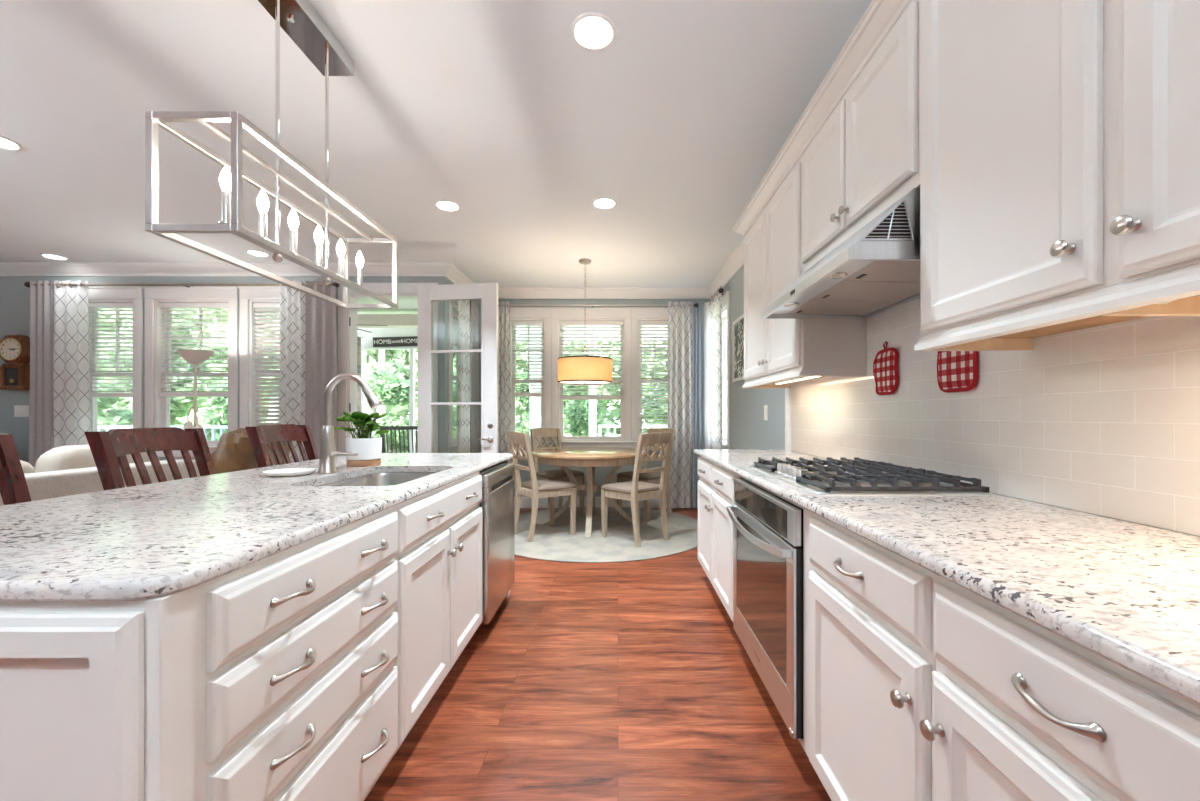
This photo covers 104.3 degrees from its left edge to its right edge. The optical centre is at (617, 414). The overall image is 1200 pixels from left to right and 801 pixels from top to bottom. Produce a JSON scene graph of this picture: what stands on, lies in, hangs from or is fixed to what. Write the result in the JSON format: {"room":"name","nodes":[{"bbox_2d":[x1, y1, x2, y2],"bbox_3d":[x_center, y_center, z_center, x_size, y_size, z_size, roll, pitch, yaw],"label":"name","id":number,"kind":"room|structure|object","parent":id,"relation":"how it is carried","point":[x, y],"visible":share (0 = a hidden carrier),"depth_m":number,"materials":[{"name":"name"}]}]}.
{"room":"kitchen","nodes":[
{"label":"kitchen","id":0,"kind":"room"},
{"bbox_2d":[0,276,449,462],"bbox_3d":[-4.710,-0.205,4.970,5.780,2.740,0.140,0,0,0],"label":"wall","id":1,"kind":"structure","parent":0,"point":[14,295],"depth_m":4.90,"materials":[{"name":"grey paint"}]},
{"bbox_2d":[0,335,29,389],"bbox_3d":[-6.270,-0.546,4.851,0.305,0.572,0.097,0,0,0],"label":"wall clock","id":2,"kind":"object","parent":1,"relation":"attached to","point":[14,349],"visible":1,"depth_m":4.82,"materials":[{"name":"brown wood"}]},
{"bbox_2d":[88,286,143,430],"bbox_3d":[-5.369,-0.453,4.945,0.776,1.785,0.190,0,0,0],"label":"window","id":3,"kind":"structure","parent":1,"relation":"in","point":[96,294],"depth_m":4.88,"materials":[{"name":"white paint"}]},
{"bbox_2d":[88,303,132,396],"bbox_3d":[-5.367,-0.686,4.937,0.517,0.993,0.051,0,0,0],"label":"window blind","id":4,"kind":"object","parent":3,"relation":"attached to","point":[92,306],"visible":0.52,"depth_m":4.93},
{"bbox_2d":[24,282,339,287],"bbox_3d":[-4.475,-1.337,4.830,3.222,0.065,0.140,0,0,0],"label":"curtain rod","id":5,"kind":"object","parent":1,"relation":"attached to","point":[27,284],"visible":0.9,"depth_m":4.78,"materials":[{"name":"brown metal"}]},
{"bbox_2d":[29,280,90,468],"bbox_3d":[-5.725,-0.117,4.790,0.630,2.525,0.054,0,0,0],"label":"curtain","id":6,"kind":"object","parent":5,"relation":"hanging from","point":[60,409],"visible":0.72,"depth_m":4.79,"materials":[{"name":"fabric"}]},
{"bbox_2d":[279,280,337,462],"bbox_3d":[-3.186,-0.117,4.790,0.627,2.525,0.054,0,0,0],"label":"curtain","id":7,"kind":"object","parent":5,"relation":"hanging from","point":[308,323],"visible":0.52,"depth_m":4.79,"materials":[{"name":"fabric"}]},
{"bbox_2d":[142,286,238,456],"bbox_3d":[-4.476,-0.453,4.945,0.991,1.785,0.190,0,0,0],"label":"window","id":8,"kind":"structure","parent":1,"relation":"in","point":[157,408],"depth_m":4.88,"materials":[{"name":"white paint"}]},
{"bbox_2d":[159,303,227,396],"bbox_3d":[-4.475,-0.689,4.937,0.732,0.988,0.051,0,0,0],"label":"window blind","id":9,"kind":"object","parent":8,"relation":"attached to","point":[165,306],"visible":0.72,"depth_m":4.93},
{"bbox_2d":[0,262,450,275],"bbox_3d":[-4.660,-1.516,4.850,5.880,0.115,0.100,0,0,0],"label":"trim","id":10,"kind":"structure","parent":1,"relation":"attached to","point":[6,268],"depth_m":4.84,"materials":[{"name":"white paint"}]},
{"bbox_2d":[238,286,279,427],"bbox_3d":[-3.590,-0.453,4.945,0.774,1.785,0.190,0,0,0],"label":"window","id":11,"kind":"structure","parent":1,"relation":"in","point":[248,295],"depth_m":4.88,"materials":[{"name":"white paint"}]},
{"bbox_2d":[253,303,279,424],"bbox_3d":[-3.590,-0.436,4.937,0.512,1.493,0.051,0,0,0],"label":"window blind","id":12,"kind":"object","parent":11,"relation":"attached to","point":[262,346],"visible":0.3,"depth_m":4.93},
{"bbox_2d":[338,283,437,455],"bbox_3d":[-2.413,-0.110,4.958,1.045,2.550,0.164,0,0,0],"label":"trim","id":13,"kind":"structure","parent":1,"relation":"attached to","point":[347,318],"depth_m":4.88,"materials":[{"name":"white paint"}]},
{"bbox_2d":[357,299,417,313],"bbox_3d":[-3.350,-1.605,6.598,2.800,0.060,3.105,0,0,0],"label":"ceiling","id":14,"kind":"structure","parent":0,"point":[405,306],"depth_m":6.89,"materials":[{"name":"paint"}]},
{"bbox_2d":[357,314,455,327],"bbox_3d":[-3.350,-1.410,6.990,2.800,0.170,0.180,0,0,0],"label":"crossbeam","id":15,"kind":"object","parent":14,"relation":"attached to","point":[363,320],"visible":0.29,"depth_m":6.90,"materials":[{"name":"paint"}]},
{"bbox_2d":[357,328,455,349],"bbox_3d":[-3.350,-1.355,8.040,2.800,0.439,0.160,0,0,0],"label":"beam","id":16,"kind":"structure","parent":0,"point":[367,342],"depth_m":7.96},
{"bbox_2d":[373,336,417,346],"bbox_3d":[-3.780,-1.250,7.945,0.794,0.184,0.022,0,0,0],"label":"wooden sign","id":17,"kind":"object","parent":16,"relation":"attached to","point":[411,340],"visible":0.98,"depth_m":7.94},
{"bbox_2d":[0,0,871,286],"bbox_3d":[-3.192,-1.635,1.325,9.095,0.120,9.330,0,0,0],"label":"ceiling","id":18,"kind":"structure","parent":0,"point":[494,109],"depth_m":2.54,"materials":[{"name":"paint"}]},
{"bbox_2d":[145,0,397,308],"bbox_3d":[-1.200,-1.046,1.790,0.260,1.056,0.960,0,0,0],"label":"linear chandelier","id":19,"kind":"object","parent":18,"relation":"hanging from","point":[299,19],"visible":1,"depth_m":1.63,"materials":[{"name":"silver metal"}]},
{"bbox_2d":[218,191,362,293],"bbox_3d":[-1.192,-0.660,1.786,0.040,0.194,0.777,0,0,0],"label":"bulbs","id":20,"kind":"object","parent":19,"relation":"on","point":[225,195],"depth_m":1.63,"materials":[{"name":"white glass"}]},
{"bbox_2d":[558,259,612,384],"bbox_3d":[-0.335,-0.942,4.750,0.558,1.265,0.558,0,0,0],"label":"drum pendant","id":21,"kind":"object","parent":18,"relation":"hanging from","point":[584,369],"visible":1,"depth_m":4.53,"materials":[{"name":"beige fabric"}]},
{"bbox_2d":[571,12,615,49],"bbox_3d":[-0.100,-1.570,1.912,0.186,0.010,0.186,0,0,0],"label":"recessed light","id":22,"kind":"object","parent":18,"relation":"in","point":[589,30],"visible":1,"depth_m":1.90,"materials":[{"name":"white plastic"}]},
{"bbox_2d":[476,299,709,496],"bbox_3d":[-0.393,-0.205,5.920,3.215,2.740,0.140,0,0,0],"label":"wall","id":23,"kind":"structure","parent":0,"point":[601,473],"depth_m":5.85,"materials":[{"name":"grey paint"}]},
{"bbox_2d":[510,307,551,449],"bbox_3d":[-1.148,-0.453,5.895,0.648,1.785,0.190,0,0,0],"label":"window","id":24,"kind":"structure","parent":23,"relation":"in","point":[516,313],"depth_m":5.85,"materials":[{"name":"white paint"}]},
{"bbox_2d":[511,321,543,395],"bbox_3d":[-1.140,-0.709,5.887,0.402,0.948,0.051,0,0,0],"label":"window blind","id":25,"kind":"object","parent":24,"relation":"attached to","point":[513,323],"visible":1,"depth_m":5.87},
{"bbox_2d":[520,497,659,507],"bbox_3d":[-0.302,1.095,5.842,3.035,0.140,0.016,0,0,0],"label":"baseboard","id":26,"kind":"structure","parent":23,"relation":"attached to","point":[526,502],"depth_m":5.83,"materials":[{"name":"white paint"}]},
{"bbox_2d":[551,307,630,447],"bbox_3d":[-0.334,-0.453,5.895,1.024,1.785,0.190,0,0,0],"label":"window","id":27,"kind":"structure","parent":23,"relation":"in","point":[558,314],"depth_m":5.83,"materials":[{"name":"white paint"}]},
{"bbox_2d":[560,321,622,399],"bbox_3d":[-0.333,-0.689,5.887,0.797,0.988,0.051,0,0,0],"label":"window blind","id":28,"kind":"object","parent":27,"relation":"attached to","point":[562,323],"visible":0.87,"depth_m":5.88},
{"bbox_2d":[498,303,698,307],"bbox_3d":[-0.282,-1.347,5.780,2.556,0.065,0.140,0,0,0],"label":"curtain rod","id":29,"kind":"object","parent":23,"relation":"attached to","point":[695,304],"visible":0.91,"depth_m":5.73,"materials":[{"name":"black metal"}]},
{"bbox_2d":[498,302,511,462],"bbox_3d":[-1.417,-0.125,5.740,0.215,2.540,0.054,0,0,0],"label":"curtain","id":30,"kind":"object","parent":29,"relation":"hanging from","point":[504,361],"visible":0.7,"depth_m":5.74,"materials":[{"name":"fabric"}]},
{"bbox_2d":[666,301,704,507],"bbox_3d":[0.832,-0.125,5.740,0.472,2.540,0.054,0,0,0],"label":"curtain","id":31,"kind":"object","parent":29,"relation":"hanging from","point":[686,387],"visible":0.89,"depth_m":5.74,"materials":[{"name":"fabric"}]},
{"bbox_2d":[498,287,711,298],"bbox_3d":[-0.302,-1.516,5.800,3.035,0.115,0.100,0,0,0],"label":"trim","id":32,"kind":"structure","parent":23,"relation":"attached to","point":[503,292],"depth_m":5.80,"materials":[{"name":"white paint"}]},
{"bbox_2d":[631,307,667,449],"bbox_3d":[0.476,-0.453,5.895,0.641,1.785,0.190,0,0,0],"label":"window","id":33,"kind":"structure","parent":23,"relation":"in","point":[638,314],"depth_m":5.83,"materials":[{"name":"white paint"}]},
{"bbox_2d":[639,321,667,432],"bbox_3d":[0.468,-0.436,5.887,0.397,1.493,0.051,0,0,0],"label":"window blind","id":34,"kind":"object","parent":33,"relation":"attached to","point":[643,324],"visible":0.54,"depth_m":5.88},
{"bbox_2d":[364,508,830,800],"bbox_3d":[-3.172,1.205,1.345,9.055,0.080,9.290,0,0,0],"label":"floor","id":35,"kind":"structure","parent":0,"point":[632,680],"depth_m":1.85,"materials":[{"name":"red wood"}]},
{"bbox_2d":[0,434,30,504],"bbox_3d":[-1.866,0.612,1.375,0.602,1.106,0.470,0,0,0],"label":"bar stool","id":36,"kind":"object","parent":35,"relation":"on","point":[13,484],"visible":0.03,"depth_m":1.58,"materials":[{"name":"brown wood"}]},
{"bbox_2d":[0,460,199,505],"bbox_3d":[-3.445,0.738,2.155,0.960,0.854,2.610,0,0,0],"label":"sofa","id":37,"kind":"object","parent":35,"relation":"on","point":[60,483],"visible":0.1,"depth_m":2.56,"materials":[{"name":"beige fabric"}]},
{"bbox_2d":[35,445,149,472],"bbox_3d":[-3.279,0.443,2.939,0.212,0.517,0.570,0,0,0],"label":"sofa pillow","id":38,"kind":"object","parent":37,"relation":"on","point":[75,456],"visible":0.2,"depth_m":2.72,"materials":[{"name":"beige fabric"}]},
{"bbox_2d":[84,427,215,489],"bbox_3d":[-1.866,0.612,2.115,0.602,1.106,0.470,0,0,0],"label":"bar stool","id":39,"kind":"object","parent":35,"relation":"on","point":[109,449],"visible":0.23,"depth_m":2.07,"materials":[{"name":"brown wood"}]},
{"bbox_2d":[175,349,214,459],"bbox_3d":[-4.080,0.273,4.500,0.284,1.785,0.284,0,0,0],"label":"floor lamp","id":40,"kind":"object","parent":35,"relation":"on","point":[193,356],"visible":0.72,"depth_m":4.46,"materials":[{"name":"beige metal"}]},
{"bbox_2d":[0,506,397,800],"bbox_3d":[-0.999,0.723,1.071,0.716,0.884,0.767,0,0,0],"label":"base cabinet","id":41,"kind":"object","parent":35,"relation":"on","point":[274,677],"visible":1,"depth_m":0.80,"materials":[{"name":"beige paint"}]},
{"bbox_2d":[0,453,512,600],"bbox_3d":[-1.202,0.266,1.893,1.036,0.030,2.395,0,0,0],"label":"countertop","id":42,"kind":"structure","parent":41,"relation":"on","point":[147,541],"depth_m":1.09,"materials":[{"name":"stone"}]},
{"bbox_2d":[263,468,315,476],"bbox_3d":[-1.375,0.241,1.955,0.186,0.019,0.186,0,0,0],"label":"serving plate","id":43,"kind":"object","parent":42,"relation":"on","point":[287,472],"visible":1,"depth_m":1.95,"materials":[{"name":"white ceramic"}]},
{"bbox_2d":[318,373,381,473],"bbox_3d":[-1.166,0.034,2.030,0.271,0.434,0.072,0,0,0],"label":"kitchen faucet","id":44,"kind":"object","parent":42,"relation":"on","point":[327,460],"visible":1,"depth_m":2.02,"materials":[{"name":"silver metal"}]},
{"bbox_2d":[334,411,389,466],"bbox_3d":[-1.272,0.117,2.318,0.246,0.269,0.225,0,0,-26],"label":"potted plant","id":45,"kind":"object","parent":42,"relation":"on","point":[369,449],"visible":1,"depth_m":2.29,"materials":[{"name":"green plant"}]},
{"bbox_2d":[320,472,436,485],"bbox_3d":[-0.990,0.385,1.970,0.432,0.202,0.682,0,0,0],"label":"sink","id":46,"kind":"object","parent":42,"relation":"in","point":[386,478],"visible":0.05,"depth_m":2.28,"materials":[{"name":"silver metal"}]},
{"bbox_2d":[211,428,289,473],"bbox_3d":[-3.300,0.635,3.845,0.916,1.059,0.702,0,0,0],"label":"recliner","id":47,"kind":"object","parent":35,"relation":"on","point":[234,451],"visible":0.09,"depth_m":3.60,"materials":[{"name":"brown leather"}]},
{"bbox_2d":[245,424,318,467],"bbox_3d":[-1.866,0.612,2.925,0.602,1.106,0.470,0,0,0],"label":"bar stool","id":48,"kind":"object","parent":35,"relation":"on","point":[259,436],"visible":0.24,"depth_m":2.91,"materials":[{"name":"brown wood"}]},
{"bbox_2d":[371,472,481,757],"bbox_3d":[-0.999,0.723,1.900,0.716,0.884,0.890,0,0,0],"label":"base cabinet","id":49,"kind":"object","parent":35,"relation":"on","point":[438,608],"visible":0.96,"depth_m":1.73,"materials":[{"name":"beige paint"}]},
{"bbox_2d":[418,282,497,452],"bbox_3d":[-1.559,-0.058,4.494,0.813,2.415,0.098,0,0,8],"label":"door","id":50,"kind":"structure","parent":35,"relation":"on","point":[487,293],"depth_m":4.50,"materials":[{"name":"white paint"}]},
{"bbox_2d":[479,461,514,625],"bbox_3d":[-0.966,0.729,2.657,0.622,0.872,0.602,0,0,0],"label":"dishwasher","id":51,"kind":"object","parent":35,"relation":"on","point":[497,504],"visible":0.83,"depth_m":2.53,"materials":[{"name":"silver metal"}]},
{"bbox_2d":[515,507,697,562],"bbox_3d":[-0.200,1.159,4.790,2.260,0.012,2.260,0,0,0],"label":"round rug","id":52,"kind":"object","parent":35,"relation":"on","point":[556,543],"visible":0.59,"depth_m":4.39,"materials":[{"name":"fabric"}]},
{"bbox_2d":[506,432,576,541],"bbox_3d":[-0.750,0.654,4.500,0.561,0.997,0.473,0,0,-37],"label":"dining chair","id":53,"kind":"object","parent":52,"relation":"on","point":[535,489],"visible":1,"depth_m":4.39,"materials":[{"name":"beige wood"}]},
{"bbox_2d":[521,479,576,490],"bbox_3d":[-0.687,0.672,4.547,0.405,0.054,0.473,0,0,-37],"label":"seat cushion","id":54,"kind":"object","parent":53,"relation":"on","point":[543,484],"depth_m":4.42,"materials":[{"name":"beige fabric"}]},
{"bbox_2d":[530,428,584,518],"bbox_3d":[-0.731,0.654,5.459,0.473,0.997,0.561,0,0,-38],"label":"dining chair","id":55,"kind":"object","parent":52,"relation":"on","point":[559,474],"visible":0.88,"depth_m":5.47,"materials":[{"name":"beige wood"}]},
{"bbox_2d":[536,469,584,478],"bbox_3d":[-0.682,0.672,5.398,0.473,0.054,0.405,0,0,-38],"label":"seat cushion","id":56,"kind":"object","parent":55,"relation":"on","point":[560,473],"depth_m":5.29,"materials":[{"name":"beige fabric"}]},
{"bbox_2d":[532,447,648,536],"bbox_3d":[-0.285,0.766,4.920,1.230,0.772,1.230,0,0,0],"label":"dining table","id":57,"kind":"object","parent":52,"relation":"on","point":[590,458],"visible":0.92,"depth_m":4.66,"materials":[{"name":"brown wood"}]},
{"bbox_2d":[601,432,672,546],"bbox_3d":[0.187,0.654,4.347,0.473,0.997,0.561,0,0,-40],"label":"dining chair","id":58,"kind":"object","parent":52,"relation":"on","point":[635,491],"visible":1,"depth_m":4.23,"materials":[{"name":"beige wood"}]},
{"bbox_2d":[601,481,659,493],"bbox_3d":[0.137,0.672,4.407,0.473,0.054,0.405,0,0,-40],"label":"seat cushion","id":59,"kind":"object","parent":58,"relation":"on","point":[621,487],"depth_m":4.30,"materials":[{"name":"beige fabric"}]},
{"bbox_2d":[617,428,674,522],"bbox_3d":[0.335,0.654,5.335,0.473,0.997,0.561,0,0,45],"label":"dining chair","id":60,"kind":"object","parent":52,"relation":"on","point":[650,477],"visible":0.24,"depth_m":5.29,"materials":[{"name":"beige wood"}]},
{"bbox_2d":[617,471,660,479],"bbox_3d":[0.280,0.672,5.280,0.473,0.054,0.405,0,0,45],"label":"seat cushion","id":61,"kind":"object","parent":60,"relation":"on","point":[628,475],"depth_m":5.16,"materials":[{"name":"beige fabric"}]},
{"bbox_2d":[698,456,737,621],"bbox_3d":[0.872,0.723,2.834,0.678,0.884,1.072,0,0,0],"label":"base cabinet","id":62,"kind":"object","parent":35,"relation":"on","point":[715,482],"visible":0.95,"depth_m":2.69,"materials":[{"name":"beige paint"}]},
{"bbox_2d":[738,475,812,757],"bbox_3d":[0.900,0.723,1.852,0.622,0.884,0.888,0,0,0],"label":"base cabinet","id":63,"kind":"object","parent":35,"relation":"on","point":[807,566],"visible":0.11,"depth_m":1.46,"materials":[{"name":"beige paint"}]},
{"bbox_2d":[727,478,802,738],"bbox_3d":[0.818,0.669,1.872,0.623,0.732,0.774,0,0,0],"label":"wall oven","id":64,"kind":"object","parent":63,"relation":"in","point":[767,528],"visible":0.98,"depth_m":1.70,"materials":[{"name":"silver metal"}]},
{"bbox_2d":[809,513,935,800],"bbox_3d":[0.872,0.723,1.137,0.678,0.884,0.543,0,0,0],"label":"base cabinet","id":65,"kind":"object","parent":35,"relation":"on","point":[872,662],"visible":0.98,"depth_m":1.07,"materials":[{"name":"beige paint"}]},
{"bbox_2d":[919,574,1199,800],"bbox_3d":[0.872,0.723,0.593,0.678,0.884,0.545,0,0,0],"label":"base cabinet","id":66,"kind":"object","parent":35,"relation":"on","point":[1022,711],"visible":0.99,"depth_m":0.63,"materials":[{"name":"beige paint"}]},
{"bbox_2d":[694,449,1199,705],"bbox_3d":[0.882,0.266,1.860,0.657,0.030,3.120,0,0,0],"label":"countertop","id":67,"kind":"structure","parent":66,"relation":"on","point":[1126,593],"depth_m":0.82,"materials":[{"name":"stone"}]},
{"bbox_2d":[749,457,992,495],"bbox_3d":[0.903,0.226,1.851,0.550,0.050,0.798,0,0,0],"label":"gas cooktop","id":68,"kind":"object","parent":67,"relation":"in","point":[844,476],"visible":1,"depth_m":1.61,"materials":[{"name":"metal"}]},
{"bbox_2d":[722,264,1199,536],"bbox_3d":[1.285,-0.205,1.325,0.140,2.740,9.050,0,0,0],"label":"wall","id":69,"kind":"structure","parent":0,"point":[748,427],"depth_m":4.27,"materials":[{"name":"grey paint"}]},
{"bbox_2d":[709,288,723,304],"bbox_3d":[1.152,-1.347,5.417,0.124,0.065,0.766,0,0,0],"label":"curtain rod","id":70,"kind":"object","parent":69,"relation":"attached to","point":[721,290],"visible":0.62,"depth_m":5.05,"materials":[{"name":"brown metal"}]},
{"bbox_2d":[703,302,709,448],"bbox_3d":[1.098,-0.115,5.743,0.089,2.520,0.204,0,0,-7],"label":"curtain","id":71,"kind":"object","parent":70,"relation":"hanging from","point":[706,305],"visible":0.51,"depth_m":5.68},
{"bbox_2d":[710,286,721,448],"bbox_3d":[1.120,-0.135,5.331,0.054,2.560,0.507,0,0,0],"label":"curtain","id":72,"kind":"object","parent":70,"relation":"hanging from","point":[716,305],"visible":0.77,"depth_m":5.25,"materials":[{"name":"fabric"}]},
{"bbox_2d":[722,291,729,448],"bbox_3d":[1.260,-0.453,5.430,0.190,1.785,0.794,0,0,0],"label":"window","id":73,"kind":"structure","parent":69,"relation":"in","point":[726,297],"depth_m":5.51,"materials":[{"name":"white paint"}]},
{"bbox_2d":[708,236,744,294],"bbox_3d":[1.165,-1.516,1.325,0.100,0.115,9.050,0,0,0],"label":"trim","id":74,"kind":"structure","parent":69,"relation":"attached to","point":[735,262],"depth_m":4.83,"materials":[{"name":"white paint"}]},
{"bbox_2d":[733,314,743,381],"bbox_3d":[1.202,-0.650,4.470,0.025,0.620,0.740,0,0,0],"label":"framed picture","id":75,"kind":"object","parent":69,"relation":"attached to","point":[738,325],"visible":0.51,"depth_m":4.65},
{"bbox_2d":[731,140,865,387],"bbox_3d":[1.014,-0.764,2.821,0.384,1.151,1.115,0,0,0],"label":"upper cabinet","id":76,"kind":"object","parent":69,"relation":"attached to","point":[775,350],"visible":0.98,"depth_m":2.50,"materials":[{"name":"beige paint"}]},
{"bbox_2d":[787,0,919,271],"bbox_3d":[1.014,-1.014,1.824,0.384,0.653,0.876,0,0,0],"label":"upper cabinet","id":77,"kind":"object","parent":69,"relation":"attached to","point":[858,136],"visible":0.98,"depth_m":1.67,"materials":[{"name":"beige paint"}]},
{"bbox_2d":[760,188,919,318],"bbox_3d":[0.950,-0.577,1.834,0.512,0.216,0.877,0,0,0],"label":"range hood","id":78,"kind":"object","parent":77,"relation":"attached to","point":[876,270],"visible":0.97,"depth_m":1.66,"materials":[{"name":"metal"}]},
{"bbox_2d":[861,199,913,240],"bbox_3d":[0.809,-0.587,1.400,0.158,0.125,0.008,0,0,0],"label":"vent","id":79,"kind":"object","parent":78,"relation":"attached to","point":[897,224],"depth_m":1.40,"materials":[{"name":"grey metal"}]},
{"bbox_2d":[785,298,1199,535],"bbox_3d":[1.212,-0.222,1.535,0.007,0.946,3.670,0,0,0],"label":"wall tiles","id":80,"kind":"structure","parent":69,"relation":"attached to","point":[1104,420],"depth_m":1.30,"materials":[{"name":"tile"}]},
{"bbox_2d":[873,341,898,394],"bbox_3d":[1.198,-0.210,2.088,0.023,0.241,0.189,0,0,2],"label":"potholder","id":81,"kind":"object","parent":80,"relation":"attached to","point":[885,365],"visible":1,"depth_m":2.07,"materials":[{"name":"red fabric"}]},
{"bbox_2d":[937,351,977,392],"bbox_3d":[1.198,-0.204,1.649,0.023,0.246,0.192,0,0,-2],"label":"potholder","id":82,"kind":"object","parent":80,"relation":"attached to","point":[957,371],"visible":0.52,"depth_m":1.64,"materials":[{"name":"red fabric"}]},
{"bbox_2d":[914,0,1199,350],"bbox_3d":[1.014,-0.764,0.863,0.384,1.152,1.045,0,0,0],"label":"upper cabinet","id":83,"kind":"object","parent":69,"relation":"attached to","point":[1060,139],"visible":1,"depth_m":0.95,"materials":[{"name":"beige paint"}]},
{"bbox_3d":[-1.880,-0.205,5.445,0.120,2.740,0.810,0,0,0],"label":"wall","id":84,"kind":"structure","parent":0,"visible":0},
{"bbox_2d":[448,300,457,452],"bbox_3d":[-1.865,-0.453,5.380,0.190,1.785,0.794,0,0,0],"label":"window","id":85,"kind":"structure","parent":84,"relation":"in","point":[452,310],"depth_m":5.04,"materials":[{"name":"white paint"}]},
{"bbox_3d":[-1.757,-1.348,5.347,0.124,0.065,0.866,0,0,0],"label":"curtain rod","id":86,"kind":"object","parent":84,"relation":"attached to","visible":0},
{"bbox_2d":[458,300,478,452],"bbox_3d":[-1.725,-0.125,5.364,0.054,2.540,0.737,0,0,0],"label":"curtain","id":87,"kind":"object","parent":86,"relation":"hanging from","point":[468,331],"visible":0.57,"depth_m":5.33,"materials":[{"name":"fabric"}]},
{"bbox_3d":[0.630,1.255,7.272,5.140,0.119,2.555,0,0,0],"label":"floor","id":88,"kind":"structure","parent":0,"visible":0},
{"bbox_2d":[529,341,540,435],"bbox_3d":[-1.420,-0.070,8.400,0.350,2.529,0.350,0,0,0],"label":"porch post","id":89,"kind":"object","parent":88,"relation":"on","point":[534,401],"visible":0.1,"depth_m":8.25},
{"bbox_2d":[516,326,666,341],"bbox_3d":[0.630,-1.514,8.425,5.140,0.359,0.150,0,0,0],"label":"beam","id":90,"kind":"structure","parent":89,"relation":"on","point":[517,332],"depth_m":8.35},
{"bbox_2d":[589,342,595,435],"bbox_3d":[-0.460,-0.070,8.420,0.180,2.529,0.180,0,0,0],"label":"porch post","id":91,"kind":"object","parent":88,"relation":"on","point":[592,403],"visible":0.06,"depth_m":8.35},
{"bbox_3d":[-5.575,1.255,6.573,7.250,0.120,3.055,0,0,0],"label":"floor","id":92,"kind":"structure","parent":0,"visible":0},
{"bbox_2d":[97,425,227,439],"bbox_3d":[-6.950,0.680,7.300,4.100,1.030,0.090,0,0,0],"label":"porch railing","id":93,"kind":"object","parent":92,"relation":"on","point":[213,428],"visible":0.08,"depth_m":7.27,"materials":[{"name":"grey paint"}]},
{"bbox_2d":[357,332,364,434],"bbox_3d":[-4.510,-0.080,7.550,0.560,2.550,0.480,0,0,0],"label":"porch column","id":94,"kind":"structure","parent":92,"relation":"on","point":[359,335],"depth_m":7.67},
{"bbox_2d":[380,426,417,452],"bbox_3d":[-3.007,0.676,6.859,0.720,1.041,0.804,0,0,-12],"label":"railing","id":95,"kind":"object","parent":92,"relation":"on","point":[390,428],"visible":0.32,"depth_m":6.49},
{"bbox_2d":[409,349,414,452],"bbox_3d":[-3.550,0.030,8.040,0.120,2.329,0.120,0,0,0],"label":"porch post","id":96,"kind":"object","parent":92,"relation":"on","point":[411,351],"visible":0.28,"depth_m":8.01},
{"label":"outside","id":97,"kind":"structure","parent":0,"visible":0},
{"bbox_3d":[0.000,1.765,25.525,60.000,0.100,38.950,0,0,0],"label":"ground","id":98,"kind":"structure","parent":97,"visible":0},
{"bbox_2d":[97,380,132,430],"bbox_3d":[-9.898,0.493,9.220,1.097,2.468,1.398,0,0,0],"label":"shrub","id":99,"kind":"object","parent":98,"relation":"on","point":[113,416],"visible":0.16,"depth_m":9.16,"materials":[{"name":"green plant"}]},
{"bbox_2d":[99,324,178,407],"bbox_3d":[-13.211,-1.698,12.818,2.441,6.860,1.860,0,0,-44],"label":"tree","id":100,"kind":"object","parent":98,"relation":"on","point":[126,402],"visible":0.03,"depth_m":12.30,"materials":[{"name":"green plant"}]},
{"bbox_2d":[115,309,212,424],"bbox_3d":[-11.329,-2.170,11.620,2.039,7.790,2.142,0,0,22],"label":"tree","id":101,"kind":"object","parent":98,"relation":"on","point":[180,406],"visible":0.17,"depth_m":11.58,"materials":[{"name":"green plant"}]},
{"bbox_2d":[194,340,227,439],"bbox_3d":[-7.831,0.098,9.414,1.137,3.259,0.984,0,0,0],"label":"shrub","id":102,"kind":"object","parent":98,"relation":"on","point":[219,405],"visible":0.43,"depth_m":9.16,"materials":[{"name":"green plant"}]},
{"bbox_2d":[223,312,279,422],"bbox_3d":[-8.255,-1.542,11.130,2.352,6.540,1.963,0,0,0],"label":"tree","id":103,"kind":"object","parent":98,"relation":"on","point":[264,312],"visible":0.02,"depth_m":10.91,"materials":[{"name":"green plant"}]},
{"bbox_2d":[97,309,666,452],"bbox_3d":[-9.021,-3.063,18.493,36.735,10.289,3.858,0,0,0],"label":"woodland","id":104,"kind":"object","parent":98,"relation":"on","point":[399,411],"visible":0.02,"depth_m":17.56,"materials":[{"name":"green plant"}]},
{"bbox_2d":[366,350,404,422],"bbox_3d":[-5.925,-1.883,11.751,2.284,7.219,1.812,0,0,25],"label":"tree","id":105,"kind":"object","parent":98,"relation":"on","point":[381,355],"visible":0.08,"depth_m":11.97,"materials":[{"name":"green plant"}]},
{"bbox_2d":[366,367,417,452],"bbox_3d":[-4.834,0.347,9.882,1.200,2.760,1.083,0,0,17],"label":"shrub","id":106,"kind":"object","parent":98,"relation":"on","point":[391,394],"visible":0.62,"depth_m":9.67,"materials":[{"name":"green plant"}]},
{"bbox_2d":[516,369,528,435],"bbox_3d":[-1.961,0.369,10.284,1.131,2.716,1.264,0,0,0],"label":"shrub","id":107,"kind":"object","parent":98,"relation":"on","point":[523,429],"visible":0.16,"depth_m":9.95,"materials":[{"name":"green plant"}]},
{"bbox_2d":[563,342,609,435],"bbox_3d":[-0.724,0.084,9.845,1.059,3.287,1.427,0,0,20],"label":"shrub","id":108,"kind":"object","parent":98,"relation":"on","point":[579,413],"visible":0.51,"depth_m":9.68,"materials":[{"name":"green plant"}]},
{"bbox_2d":[596,342,653,408],"bbox_3d":[0.209,-2.291,13.017,2.486,8.047,2.369,0,0,0],"label":"tree","id":109,"kind":"object","parent":98,"relation":"on","point":[615,403],"visible":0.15,"depth_m":12.58,"materials":[{"name":"green plant"}]},
{"bbox_2d":[642,342,666,424],"bbox_3d":[1.522,-2.115,13.939,1.901,7.689,2.113,0,0,0],"label":"tree","id":110,"kind":"object","parent":98,"relation":"on","point":[643,400],"visible":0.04,"depth_m":13.84,"materials":[{"name":"green plant"}]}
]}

